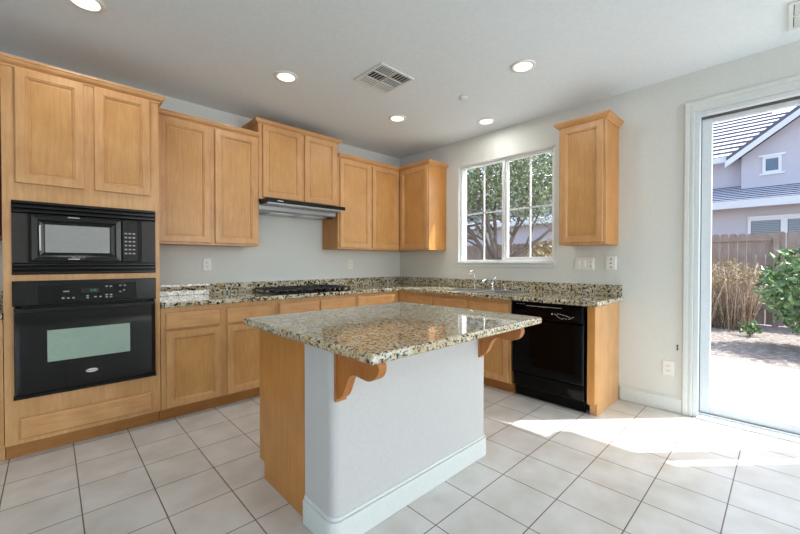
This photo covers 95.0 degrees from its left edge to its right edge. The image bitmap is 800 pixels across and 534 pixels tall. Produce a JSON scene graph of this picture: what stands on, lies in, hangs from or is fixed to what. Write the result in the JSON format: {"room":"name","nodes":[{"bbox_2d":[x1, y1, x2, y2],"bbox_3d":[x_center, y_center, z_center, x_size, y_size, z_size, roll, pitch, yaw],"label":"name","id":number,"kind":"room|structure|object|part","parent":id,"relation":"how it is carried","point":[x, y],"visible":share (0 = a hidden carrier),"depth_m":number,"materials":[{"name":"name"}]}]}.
{"room":"kitchen","nodes":[
{"label":"kitchen","id":0,"kind":"room"},
{"bbox_2d":[0,52,399,290],"bbox_3d":[-2.844,-0.172,2.681,8.060,2.710,0.120,-1,1,-44],"label":"wall","id":1,"kind":"structure","parent":0,"point":[289,248],"depth_m":3.98,"materials":[{"name":"paint"}]},
{"bbox_2d":[0,99,1,240],"bbox_3d":[-3.005,-0.713,2.201,0.874,1.060,0.336,-1,1,-44],"label":"upper cabinet","id":2,"kind":"object","parent":1,"relation":"attached to","point":[0,99],"visible":0.29,"depth_m":2.38,"materials":[{"name":"brown wood"}]},
{"bbox_2d":[0,291,2,304],"bbox_3d":[-3.114,0.223,2.328,0.876,0.102,0.020,-1,1,-44],"label":"backsplash","id":3,"kind":"structure","parent":1,"relation":"attached to","point":[1,292],"depth_m":2.59,"materials":[{"name":"stone"}]},
{"bbox_2d":[203,258,210,270],"bbox_3d":[-1.858,-0.024,3.532,0.075,0.120,0.008,-1,1,-44],"label":"wall outlet","id":4,"kind":"object","parent":1,"relation":"attached to","point":[206,261],"visible":1,"depth_m":3.53,"materials":[{"name":"white plastic"}]},
{"bbox_2d":[158,108,259,246],"bbox_3d":[-1.780,-0.740,3.348,0.866,1.086,0.369,-1,1,-44],"label":"upper cabinet","id":5,"kind":"object","parent":1,"relation":"attached to","point":[208,169],"visible":0.83,"depth_m":3.21,"materials":[{"name":"brown wood"}]},
{"bbox_3d":[-1.819,-0.718,3.098,0.395,1.012,0.019,-1,1,-44],"label":"door","id":6,"kind":"part","parent":5,"relation":"part of","materials":[{"name":"brown wood"}]},
{"bbox_3d":[-1.780,-1.257,3.341,0.866,0.052,0.369,-1,1,-44],"label":"crown moulding","id":7,"kind":"part","parent":5,"relation":"part of","materials":[{"name":"brown wood"}]},
{"bbox_3d":[-1.512,-0.721,3.392,0.375,1.012,0.019,-1,1,-44],"label":"door","id":8,"kind":"part","parent":5,"relation":"part of","materials":[{"name":"brown wood"}]},
{"bbox_2d":[241,117,342,205],"bbox_3d":[-1.136,-1.050,3.957,0.988,0.766,0.369,-1,1,-44],"label":"upper cabinet","id":9,"kind":"object","parent":1,"relation":"attached to","point":[295,164],"visible":0.84,"depth_m":3.80,"materials":[{"name":"brown wood"}]},
{"bbox_3d":[-1.183,-1.037,3.701,0.416,0.702,0.019,-1,1,-44],"label":"door","id":10,"kind":"part","parent":9,"relation":"part of","materials":[{"name":"brown wood"}]},
{"bbox_3d":[-1.136,-1.407,3.953,0.988,0.052,0.369,-1,1,-44],"label":"crown moulding","id":11,"kind":"part","parent":9,"relation":"part of","materials":[{"name":"brown wood"}]},
{"bbox_2d":[259,197,344,219],"bbox_3d":[-1.093,-0.602,3.923,0.896,0.116,0.482,-1,1,-44],"label":"range hood","id":12,"kind":"object","parent":9,"relation":"attached to","point":[267,206],"visible":0.9,"depth_m":3.81,"materials":[{"name":"silver metal"}]},
{"bbox_3d":[-0.866,-1.041,4.003,0.388,0.702,0.019,-1,1,-44],"label":"door","id":13,"kind":"part","parent":9,"relation":"part of","materials":[{"name":"brown wood"}]},
{"bbox_2d":[348,260,352,268],"bbox_3d":[-0.635,-0.031,4.698,0.075,0.120,0.008,-1,1,-44],"label":"wall outlet","id":14,"kind":"object","parent":1,"relation":"attached to","point":[350,262],"visible":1,"depth_m":4.70,"materials":[{"name":"white plastic"}]},
{"bbox_2d":[322,153,407,251],"bbox_3d":[-0.341,-0.756,4.719,1.286,1.086,0.369,-1,1,-44],"label":"upper cabinet","id":15,"kind":"object","parent":1,"relation":"attached to","point":[368,190],"visible":0.83,"depth_m":4.43,"materials":[{"name":"brown wood"}]},
{"bbox_3d":[-0.525,-0.733,4.331,0.440,1.012,0.019,-1,1,-44],"label":"door","id":16,"kind":"part","parent":15,"relation":"part of","materials":[{"name":"brown wood"}]},
{"bbox_3d":[-0.366,-0.742,4.510,0.959,1.062,0.019,-1,1,-44],"label":"frame","id":17,"kind":"part","parent":15,"relation":"part of","materials":[{"name":"brown wood"}]},
{"bbox_3d":[-0.459,-1.272,4.600,0.960,0.052,0.369,-1,1,-44],"label":"crown moulding","id":18,"kind":"part","parent":15,"relation":"part of","materials":[{"name":"brown wood"}]},
{"bbox_3d":[-0.178,-0.737,4.662,0.442,1.012,0.019,-1,1,-44],"label":"door","id":19,"kind":"part","parent":15,"relation":"part of","materials":[{"name":"brown wood"}]},
{"bbox_2d":[0,0,799,158],"bbox_3d":[-0.119,-1.552,-0.196,8.060,0.120,8.020,-1,1,-44],"label":"ceiling","id":20,"kind":"structure","parent":0,"point":[222,55],"depth_m":2.58,"materials":[{"name":"paint"}]},
{"bbox_2d":[67,0,105,12],"bbox_3d":[-1.799,-1.514,2.097,0.184,0.010,0.184,-1,1,-44],"label":"recessed light","id":21,"kind":"object","parent":20,"relation":"in","point":[95,6],"visible":1,"depth_m":2.12,"materials":[{"name":"white"}]},
{"bbox_2d":[274,71,297,82],"bbox_3d":[-0.913,-1.524,2.943,0.184,0.010,0.184,-1,1,-44],"label":"recessed light","id":22,"kind":"object","parent":20,"relation":"in","point":[284,76],"visible":1,"depth_m":2.93,"materials":[{"name":"white"}]},
{"bbox_2d":[354,62,413,93],"bbox_3d":[-0.131,-1.524,2.978,0.350,0.012,0.350,-1,1,-44],"label":"ceiling vent","id":23,"kind":"object","parent":20,"relation":"in","point":[383,78],"visible":1,"depth_m":2.97,"materials":[{"name":"white metal"}]},
{"bbox_2d":[389,114,405,121],"bbox_3d":[-0.027,-1.534,3.788,0.184,0.010,0.184,-1,1,-44],"label":"recessed light","id":24,"kind":"object","parent":20,"relation":"in","point":[396,118],"visible":1,"depth_m":3.77,"materials":[{"name":"white"}]},
{"bbox_2d":[459,95,466,99],"bbox_3d":[0.570,-1.525,3.307,0.070,0.018,0.070,-1,1,-44],"label":"smoke detector","id":25,"kind":"object","parent":20,"relation":"attached to","point":[463,97],"visible":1,"depth_m":3.29,"materials":[{"name":"white plastic"}]},
{"bbox_2d":[478,118,494,124],"bbox_3d":[0.912,-1.535,3.868,0.184,0.010,0.184,-1,1,-44],"label":"recessed light","id":26,"kind":"object","parent":20,"relation":"in","point":[484,121],"visible":1,"depth_m":3.85,"materials":[{"name":"white glass"}]},
{"bbox_2d":[511,59,535,72],"bbox_3d":[0.936,-1.522,2.786,0.184,0.010,0.184,-1,1,-44],"label":"recessed light","id":27,"kind":"object","parent":20,"relation":"in","point":[525,65],"visible":1,"depth_m":2.77,"materials":[{"name":"white"}]},
{"bbox_2d":[788,0,799,30],"bbox_3d":[2.483,-1.513,2.105,0.350,0.012,0.350,-1,1,-44],"label":"ceiling vent","id":28,"kind":"object","parent":20,"relation":"in","point":[793,7],"visible":1,"depth_m":2.20,"materials":[{"name":"white metal"}]},
{"bbox_2d":[0,384,799,533],"bbox_3d":[-0.170,1.269,-0.210,7.920,0.100,8.020,-1,1,-44],"label":"floor","id":29,"kind":"structure","parent":0,"point":[546,467],"depth_m":2.06,"materials":[{"name":"tile"}]},
{"bbox_2d":[0,319,5,460],"bbox_3d":[-2.908,0.753,2.118,0.876,0.872,0.616,-1,1,-44],"label":"base cabinet","id":30,"kind":"object","parent":29,"relation":"on","point":[2,404],"visible":0.3,"depth_m":2.21,"materials":[{"name":"brown wood"}]},
{"bbox_2d":[0,291,2,319],"bbox_3d":[-2.901,0.245,2.105,0.876,0.142,0.638,-1,1,-44],"label":"countertop","id":31,"kind":"structure","parent":30,"relation":"on","point":[1,292],"depth_m":2.58,"materials":[{"name":"stone"}]},
{"bbox_2d":[0,52,165,459],"bbox_3d":[-2.288,-0.043,2.678,0.880,2.451,0.649,-1,1,-44],"label":"tall cabinet","id":32,"kind":"object","parent":29,"relation":"on","point":[68,137],"visible":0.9,"depth_m":2.41,"materials":[{"name":"brown wood"}]},
{"bbox_3d":[-2.218,-0.865,2.330,0.318,0.698,0.019,-1,1,-44],"label":"door","id":33,"kind":"part","parent":32,"relation":"part of","materials":[{"name":"brown wood"}]},
{"bbox_3d":[-2.288,-1.242,2.664,0.880,0.052,0.649,-1,1,-44],"label":"crown moulding","id":34,"kind":"part","parent":32,"relation":"part of","materials":[{"name":"brown wood"}]},
{"bbox_2d":[11,200,155,274],"bbox_3d":[-2.232,-0.184,2.626,0.734,0.457,0.484,-1,1,-44],"label":"microwave oven","id":35,"kind":"object","parent":32,"relation":"in","point":[47,238],"visible":1,"depth_m":2.42,"materials":[{"name":"black plastic"}]},
{"bbox_3d":[-2.324,-0.178,2.241,0.070,0.303,0.011,-1,1,-44],"label":"trim panel","id":36,"kind":"part","parent":35,"relation":"part of","materials":[{"name":"black plastic"}]},
{"bbox_3d":[-2.243,-0.182,2.285,0.009,0.160,0.006,-1,1,-44],"label":"door handle","id":37,"kind":"part","parent":35,"relation":"part of","materials":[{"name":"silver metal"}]},
{"bbox_3d":[-2.120,-0.181,2.421,0.450,0.292,0.026,-1,1,-44],"label":"door","id":38,"kind":"part","parent":35,"relation":"part of","materials":[{"name":"black glass"}]},
{"bbox_3d":[-2.081,-0.371,2.465,0.734,0.079,0.019,-1,1,-44],"label":"vent trim","id":39,"kind":"part","parent":35,"relation":"part of","materials":[{"name":"black plastic"}]},
{"bbox_3d":[-2.081,0.009,2.470,0.734,0.075,0.019,-1,1,-44],"label":"vent trim","id":40,"kind":"part","parent":35,"relation":"part of","materials":[{"name":"black ceramic"}]},
{"bbox_3d":[-1.922,-0.184,2.610,0.094,0.292,0.024,-1,1,-44],"label":"control panel","id":41,"kind":"part","parent":35,"relation":"part of","materials":[{"name":"black plastic"}]},
{"bbox_3d":[-1.849,-0.183,2.694,0.085,0.303,0.011,-1,1,-44],"label":"trim panel","id":42,"kind":"part","parent":35,"relation":"part of","materials":[{"name":"black plastic"}]},
{"bbox_2d":[12,278,155,400],"bbox_3d":[-2.236,0.446,2.636,0.732,0.728,0.575,-1,1,-44],"label":"wall oven","id":43,"kind":"object","parent":32,"relation":"in","point":[70,335],"visible":1,"depth_m":2.42,"materials":[{"name":"black metal"}]},
{"bbox_3d":[-2.080,0.161,2.469,0.732,0.154,0.024,-1,1,-44],"label":"control panel","id":44,"kind":"part","parent":43,"relation":"part of","materials":[{"name":"black plastic"}]},
{"bbox_3d":[-2.079,0.798,2.475,0.732,0.028,0.029,-1,1,-44],"label":"vent trim","id":45,"kind":"part","parent":43,"relation":"part of","materials":[{"name":"black ceramic"}]},
{"bbox_3d":[-2.049,0.263,2.438,0.708,0.034,0.034,-1,1,-44],"label":"door handle","id":46,"kind":"part","parent":43,"relation":"part of","materials":[{"name":"black ceramic"}]},
{"bbox_3d":[-2.075,0.165,2.456,0.512,0.118,0.002,-1,1,-44],"label":"control glass","id":47,"kind":"part","parent":43,"relation":"part of","materials":[{"name":"black glass"}]},
{"bbox_3d":[-2.084,0.993,2.480,0.680,0.130,0.019,-1,1,-44],"label":"drawer","id":48,"kind":"part","parent":32,"relation":"part of","materials":[{"name":"brown wood"}]},
{"bbox_3d":[-1.951,-0.868,2.584,0.314,0.698,0.019,-1,1,-44],"label":"door","id":49,"kind":"part","parent":32,"relation":"part of","materials":[{"name":"brown wood"}]},
{"bbox_2d":[159,300,276,420],"bbox_3d":[-1.671,0.739,3.290,0.916,0.872,0.626,-1,1,-44],"label":"base cabinet","id":50,"kind":"object","parent":29,"relation":"on","point":[209,358],"visible":0.7,"depth_m":2.98,"materials":[{"name":"brown wood"}]},
{"bbox_3d":[-1.629,0.411,2.906,0.389,0.136,0.019,-1,1,-44],"label":"drawer","id":51,"kind":"part","parent":50,"relation":"part of","materials":[{"name":"brown wood"}]},
{"bbox_3d":[-1.629,0.784,2.911,0.389,0.578,0.019,-1,1,-44],"label":"door","id":52,"kind":"part","parent":50,"relation":"part of","materials":[{"name":"brown wood"}]},
{"bbox_3d":[-1.304,0.780,3.221,0.408,0.578,0.019,-1,1,-44],"label":"door","id":53,"kind":"part","parent":50,"relation":"part of","materials":[{"name":"brown wood"}]},
{"bbox_3d":[-1.304,0.407,3.217,0.408,0.136,0.019,-1,1,-44],"label":"drawer","id":54,"kind":"part","parent":50,"relation":"part of","materials":[{"name":"brown wood"}]},
{"bbox_2d":[277,294,355,314],"bbox_3d":[-1.013,0.732,3.917,0.898,0.872,0.626,-1,1,-44],"label":"base cabinet","id":55,"kind":"object","parent":29,"relation":"on","point":[284,306],"visible":0.17,"depth_m":3.65,"materials":[{"name":"brown wood"}]},
{"bbox_3d":[-0.968,0.403,3.537,0.416,0.136,0.019,-1,1,-44],"label":"drawer","id":56,"kind":"part","parent":55,"relation":"part of","materials":[{"name":"brown wood"}]},
{"bbox_3d":[-0.645,0.399,3.844,0.432,0.136,0.019,-1,1,-44],"label":"drawer","id":57,"kind":"part","parent":55,"relation":"part of","materials":[{"name":"brown wood"}]},
{"bbox_2d":[356,291,397,306],"bbox_3d":[-0.236,0.723,4.657,1.244,0.872,0.626,-1,1,-44],"label":"base cabinet","id":58,"kind":"object","parent":29,"relation":"on","point":[365,299],"visible":0.18,"depth_m":4.20,"materials":[{"name":"brown wood"}]},
{"bbox_3d":[-0.265,0.395,4.207,0.550,0.136,0.019,-1,1,-44],"label":"drawer","id":59,"kind":"part","parent":58,"relation":"part of","materials":[{"name":"brown wood"}]},
{"bbox_2d":[160,276,622,307],"bbox_3d":[-0.121,0.232,3.216,3.062,0.142,2.864,-1,1,-44],"label":"countertop","id":60,"kind":"structure","parent":58,"relation":"on","point":[176,295],"depth_m":3.60,"materials":[{"name":"stone"}]},
{"bbox_2d":[254,284,349,294],"bbox_3d":[-1.019,0.231,3.865,0.850,0.048,0.510,-1,1,-44],"label":"gas cooktop","id":61,"kind":"object","parent":60,"relation":"in","point":[279,290],"visible":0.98,"depth_m":3.74,"materials":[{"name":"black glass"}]},
{"bbox_3d":[-1.019,0.249,3.866,0.850,0.012,0.510,-1,1,-44],"label":"cooktop plate","id":62,"kind":"part","parent":61,"relation":"part of","materials":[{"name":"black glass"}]},
{"bbox_2d":[469,270,477,287],"bbox_3d":[0.833,0.140,4.156,0.116,0.210,0.063,-1,1,-44],"label":"filter faucet","id":63,"kind":"object","parent":60,"relation":"on","point":[475,285],"visible":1,"depth_m":4.18,"materials":[{"name":"silver metal"}]},
{"bbox_2d":[446,288,527,294],"bbox_3d":[0.905,0.343,3.884,0.424,0.190,0.754,-1,1,-44],"label":"sink","id":64,"kind":"object","parent":60,"relation":"in","point":[478,290],"visible":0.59,"depth_m":3.90,"materials":[{"name":"metal"}]},
{"bbox_3d":[0.767,0.345,4.004,0.333,0.184,0.335,-1,1,-44],"label":"bowl","id":65,"kind":"part","parent":64,"relation":"part of","materials":[{"name":"metal"}]},
{"bbox_3d":[1.018,0.348,3.741,0.333,0.184,0.335,-1,1,-44],"label":"bowl","id":66,"kind":"part","parent":64,"relation":"part of","materials":[{"name":"metal"}]},
{"bbox_2d":[481,276,495,289],"bbox_3d":[0.954,0.173,3.955,0.235,0.148,0.068,-1,1,-44],"label":"kitchen faucet","id":67,"kind":"object","parent":60,"relation":"on","point":[484,280],"visible":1,"depth_m":4.00,"materials":[{"name":"silver metal"}]},
{"bbox_3d":[0.939,0.164,3.949,0.204,0.070,0.026,-1,1,-44],"label":"spout","id":68,"kind":"part","parent":67,"relation":"part of","materials":[{"name":"silver metal"}]},
{"bbox_2d":[259,328,524,533],"bbox_3d":[-0.040,0.760,2.120,1.175,0.858,1.066,-1,1,-44],"label":"kitchen island","id":69,"kind":"object","parent":29,"relation":"on","point":[349,444],"visible":0.89,"depth_m":1.80,"materials":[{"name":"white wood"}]},
{"bbox_3d":[-0.616,0.763,1.918,0.018,0.857,0.529,-1,1,-44],"label":"panel","id":70,"kind":"part","parent":69,"relation":"part of","materials":[{"name":"brown wood"}]},
{"bbox_3d":[-0.253,0.454,1.555,0.056,0.227,0.013,-1,1,-44],"label":"corbel plate","id":71,"kind":"part","parent":69,"relation":"part of","materials":[{"name":"brown wood"}]},
{"bbox_2d":[243,302,541,364],"bbox_3d":[-0.036,0.309,2.107,1.270,0.038,1.163,-1,1,-44],"label":"island countertop","id":72,"kind":"structure","parent":69,"relation":"on","point":[379,333],"depth_m":1.81,"materials":[{"name":"stone"}]},
{"bbox_3d":[0.057,1.127,2.023,1.175,0.127,0.250,-1,1,-44],"label":"baseboard","id":73,"kind":"part","parent":69,"relation":"part of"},
{"bbox_3d":[0.509,0.445,2.281,0.056,0.227,0.013,-1,1,-44],"label":"corbel plate","id":74,"kind":"part","parent":69,"relation":"part of","materials":[{"name":"brown wood"}]},
{"bbox_2d":[398,291,432,304],"bbox_3d":[0.384,0.725,4.456,0.626,0.872,0.556,-1,1,-44],"label":"base cabinet","id":75,"kind":"object","parent":29,"relation":"on","point":[411,297],"visible":0.16,"depth_m":4.22,"materials":[{"name":"brown wood"}]},
{"bbox_3d":[0.216,0.395,4.187,0.019,0.136,0.388,-1,1,-44],"label":"drawer","id":76,"kind":"part","parent":75,"relation":"part of","materials":[{"name":"brown wood"}]},
{"bbox_2d":[433,294,514,392],"bbox_3d":[0.905,0.732,3.909,0.626,0.872,0.950,-1,1,-44],"label":"base cabinet","id":77,"kind":"object","parent":29,"relation":"on","point":[498,372],"visible":0.27,"depth_m":3.49,"materials":[{"name":"brown wood"}]},
{"bbox_3d":[0.522,0.399,3.866,0.019,0.136,0.418,-1,1,-44],"label":"drawer","id":78,"kind":"part","parent":77,"relation":"part of","materials":[{"name":"brown wood"}]},
{"bbox_3d":[0.847,0.403,3.526,0.019,0.136,0.430,-1,1,-44],"label":"drawer","id":79,"kind":"part","parent":77,"relation":"part of","materials":[{"name":"brown wood"}]},
{"bbox_3d":[0.847,0.776,3.530,0.019,0.578,0.430,-1,1,-44],"label":"door","id":80,"kind":"part","parent":77,"relation":"part of","materials":[{"name":"brown wood"}]},
{"bbox_2d":[512,301,588,411],"bbox_3d":[1.445,0.741,3.314,0.612,0.867,0.622,-1,1,-44],"label":"dishwasher","id":81,"kind":"object","parent":29,"relation":"on","point":[549,361],"visible":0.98,"depth_m":3.06,"materials":[{"name":"metal"}]},
{"bbox_3d":[1.248,0.699,3.125,0.047,0.486,0.618,-1,1,-44],"label":"door","id":82,"kind":"part","parent":81,"relation":"part of","materials":[{"name":"black metal"}]},
{"bbox_3d":[1.245,0.380,3.119,0.055,0.140,0.622,-1,1,-44],"label":"control panel","id":83,"kind":"part","parent":81,"relation":"part of","materials":[{"name":"black plastic"}]},
{"bbox_3d":[1.264,1.009,3.144,0.044,0.118,0.610,-1,1,-44],"label":"access panel","id":84,"kind":"part","parent":81,"relation":"part of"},
{"bbox_2d":[587,302,618,415],"bbox_3d":[1.712,0.742,3.076,0.607,0.872,0.054,-1,1,-44],"label":"cabinet end panel","id":85,"kind":"object","parent":29,"relation":"on","point":[602,321],"visible":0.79,"depth_m":2.97,"materials":[{"name":"brown wood"}]},
{"bbox_3d":[1.499,0.695,2.873,0.019,0.773,0.054,-1,1,-44],"label":"frame","id":86,"kind":"part","parent":85,"relation":"part of","materials":[{"name":"brown wood"}]},
{"bbox_2d":[466,170,466,259],"bbox_3d":[-0.115,-0.300,6.268,0.838,3.120,2.450,-1,1,-44],"label":"wall","id":87,"kind":"structure","parent":0,"point":[466,170],"depth_m":5.66,"materials":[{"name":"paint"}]},
{"bbox_2d":[400,41,799,402],"bbox_3d":[2.782,-0.119,2.504,0.160,2.810,7.900,-1,1,-44],"label":"wall","id":88,"kind":"structure","parent":0,"point":[648,253],"depth_m":3.14,"materials":[{"name":"paint"}]},
{"bbox_2d":[160,276,621,296],"bbox_3d":[-0.125,0.212,3.220,3.062,0.102,2.854,-1,1,-44],"label":"backsplash","id":89,"kind":"structure","parent":88,"relation":"attached to","point":[231,287],"depth_m":3.84,"materials":[{"name":"stone"}]},
{"bbox_2d":[399,159,448,250],"bbox_3d":[0.289,-0.756,4.726,0.369,1.086,0.568,-1,1,-44],"label":"upper cabinet","id":90,"kind":"object","parent":88,"relation":"attached to","point":[422,184],"visible":1,"depth_m":4.59,"materials":[{"name":"brown wood"}]},
{"bbox_3d":[0.172,-0.736,4.626,0.019,1.012,0.472,-1,1,-44],"label":"door","id":91,"kind":"part","parent":90,"relation":"part of","materials":[{"name":"brown wood"}]},
{"bbox_3d":[0.178,-0.743,4.647,0.019,1.062,0.527,-1,1,-44],"label":"frame","id":92,"kind":"part","parent":90,"relation":"part of","materials":[{"name":"brown wood"}]},
{"bbox_3d":[0.289,-1.273,4.719,0.369,0.052,0.568,-1,1,-44],"label":"crown moulding","id":93,"kind":"part","parent":90,"relation":"part of","materials":[{"name":"brown wood"}]},
{"bbox_2d":[456,145,555,267],"bbox_3d":[1.171,-0.613,4.140,0.137,1.228,1.230,-1,1,-44],"label":"window","id":94,"kind":"structure","parent":88,"relation":"in","point":[542,262],"depth_m":4.13,"materials":[{"name":"white plastic"}]},
{"bbox_3d":[1.142,-0.027,4.119,0.056,0.056,1.230,-1,1,-44],"label":"sill","id":95,"kind":"part","parent":94,"relation":"part of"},
{"bbox_3d":[1.393,-0.641,3.948,0.050,1.127,0.548,-1,1,-44],"label":"sash","id":96,"kind":"part","parent":94,"relation":"part of","materials":[{"name":"white plastic"}]},
{"bbox_2d":[575,258,593,269],"bbox_3d":[1.743,-0.029,3.470,0.011,0.118,0.172,-1,1,-44],"label":"switch plate","id":97,"kind":"object","parent":88,"relation":"attached to","point":[580,263],"visible":1,"depth_m":3.46,"materials":[{"name":"white plastic"}]},
{"bbox_2d":[589,260,592,267],"bbox_3d":[1.782,-0.029,3.427,0.002,0.068,0.032,-1,1,-44],"label":"light switch","id":98,"kind":"object","parent":97,"relation":"attached to","point":[590,261],"depth_m":3.42,"materials":[{"name":"white plastic"}]},
{"bbox_2d":[553,109,623,245],"bbox_3d":[1.676,-0.739,3.271,0.369,1.086,0.468,-1,1,-44],"label":"upper cabinet","id":99,"kind":"object","parent":88,"relation":"attached to","point":[589,144],"visible":1,"depth_m":3.15,"materials":[{"name":"brown wood"}]},
{"bbox_3d":[1.562,-0.719,3.167,0.019,1.012,0.350,-1,1,-44],"label":"door","id":100,"kind":"part","parent":99,"relation":"part of","materials":[{"name":"brown wood"}]},
{"bbox_3d":[1.579,-0.726,3.178,0.019,1.062,0.387,-1,1,-44],"label":"frame","id":101,"kind":"part","parent":99,"relation":"part of","materials":[{"name":"brown wood"}]},
{"bbox_3d":[1.676,-1.256,3.264,0.369,0.052,0.468,-1,1,-44],"label":"crown moulding","id":102,"kind":"part","parent":99,"relation":"part of","materials":[{"name":"brown wood"}]},
{"bbox_2d":[606,257,615,269],"bbox_3d":[1.902,-0.034,3.306,0.007,0.120,0.085,-1,1,-44],"label":"wall outlet","id":103,"kind":"object","parent":88,"relation":"attached to","point":[610,261],"visible":1,"depth_m":3.30,"materials":[{"name":"white plastic"}]},
{"bbox_2d":[620,385,681,413],"bbox_3d":[2.107,1.112,3.100,0.014,0.131,0.442,-1,1,-44],"label":"baseboard","id":104,"kind":"structure","parent":88,"relation":"attached to","point":[671,403],"depth_m":3.08,"materials":[{"name":"white wood"}]},
{"bbox_2d":[662,360,673,375],"bbox_3d":[2.198,0.830,3.005,0.008,0.118,0.078,-1,1,-44],"label":"wall outlet","id":105,"kind":"object","parent":88,"relation":"attached to","point":[668,366],"visible":1,"depth_m":3.00,"materials":[{"name":"white plastic"}]},
{"bbox_2d":[682,75,799,416],"bbox_3d":[2.684,-0.051,2.477,0.020,2.475,1.235,-1,1,-44],"label":"trim","id":106,"kind":"structure","parent":88,"relation":"attached to","point":[792,83],"depth_m":2.89,"materials":[{"name":"white wood"}]},
{"bbox_2d":[692,89,799,443],"bbox_3d":[2.733,-0.007,2.527,0.190,2.384,1.098,-1,1,-44],"label":"door","id":107,"kind":"structure","parent":88,"relation":"in","point":[701,408],"depth_m":2.87,"materials":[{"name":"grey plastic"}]},
{"label":"outside","id":108,"kind":"structure","parent":0,"visible":0},
{"bbox_2d":[711,321,799,369],"bbox_3d":[21.774,1.120,26.077,59.840,0.200,80.000,-1,1,-44],"label":"ground","id":109,"kind":"structure","parent":108,"point":[775,346],"depth_m":5.91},
{"bbox_2d":[467,152,551,259],"bbox_3d":[2.601,-2.051,9.272,5.790,6.565,5.725,0,1,10],"label":"shade tree","id":110,"kind":"object","parent":109,"relation":"on","point":[537,188],"visible":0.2,"depth_m":8.69,"materials":[{"name":"green plant"}]},
{"bbox_2d":[525,238,551,256],"bbox_3d":[3.647,0.234,9.295,0.993,1.985,0.987,0,1,15],"label":"flowering shrub","id":111,"kind":"object","parent":109,"relation":"on","point":[537,253],"visible":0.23,"depth_m":9.16,"materials":[{"name":"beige plant"}]},
{"bbox_2d":[467,105,799,283],"bbox_3d":[12.124,-2.915,16.831,6.500,8.093,24.000,-1,1,-44],"label":"neighbor house","id":112,"kind":"structure","parent":109,"relation":"on","point":[756,176],"depth_m":13.16,"materials":[{"name":"grey paint"}]},
{"bbox_2d":[752,220,779,252],"bbox_3d":[12.483,-1.024,12.527,0.009,1.115,0.680,-1,1,-44],"label":"blind","id":113,"kind":"object","parent":112,"relation":"hanging from","point":[758,226],"depth_m":12.52,"materials":[{"name":"white plastic"}]},
{"bbox_2d":[788,219,799,252],"bbox_3d":[13.125,-1.015,11.853,0.009,1.115,0.780,-1,1,-44],"label":"blind","id":114,"kind":"object","parent":112,"relation":"hanging from","point":[793,224],"depth_m":12.03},
{"bbox_2d":[467,231,799,326],"bbox_3d":[5.585,0.227,9.976,0.122,1.977,17.043,-1,1,-44],"label":"wooden fence","id":115,"kind":"object","parent":109,"relation":"on","point":[768,242],"visible":0.16,"depth_m":7.92,"materials":[{"name":"brown wood"}]},
{"bbox_3d":[2.816,0.230,12.833,0.055,1.900,0.090,-1,1,-44],"label":"post","id":116,"kind":"part","parent":115,"relation":"part of","materials":[{"name":"wood"}]},
{"bbox_3d":[3.801,-0.650,11.861,0.034,0.085,11.750,-1,1,-44],"label":"rail","id":117,"kind":"part","parent":115,"relation":"part of","materials":[{"name":"brown wood"}]},
{"bbox_3d":[7.797,0.294,7.607,0.055,1.900,0.090,-1,1,-44],"label":"post","id":118,"kind":"part","parent":115,"relation":"part of","materials":[{"name":"wood"}]},
{"bbox_2d":[711,258,772,331],"bbox_3d":[6.701,0.532,7.521,1.314,1.432,1.368,-1,1,-44],"label":"dry shrub","id":119,"kind":"object","parent":109,"relation":"on","point":[721,302],"visible":0.76,"depth_m":7.36,"materials":[{"name":"brown plant"}]},
{"bbox_2d":[737,320,762,335],"bbox_3d":[6.374,1.103,6.681,0.466,0.308,0.355,-1,1,-44],"label":"seedling","id":120,"kind":"object","parent":109,"relation":"on","point":[753,327],"visible":1,"depth_m":6.62,"materials":[{"name":"green plant"}]},
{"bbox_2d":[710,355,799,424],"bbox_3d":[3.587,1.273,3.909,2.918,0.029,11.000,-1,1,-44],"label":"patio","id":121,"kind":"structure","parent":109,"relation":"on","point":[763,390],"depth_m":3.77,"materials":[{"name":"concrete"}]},
{"bbox_2d":[752,245,799,333],"bbox_3d":[6.415,0.383,5.425,1.670,1.792,1.713,-1,1,-44],"label":"shrub","id":122,"kind":"object","parent":109,"relation":"on","point":[783,290],"visible":1,"depth_m":5.68,"materials":[{"name":"green plant"}]}
]}

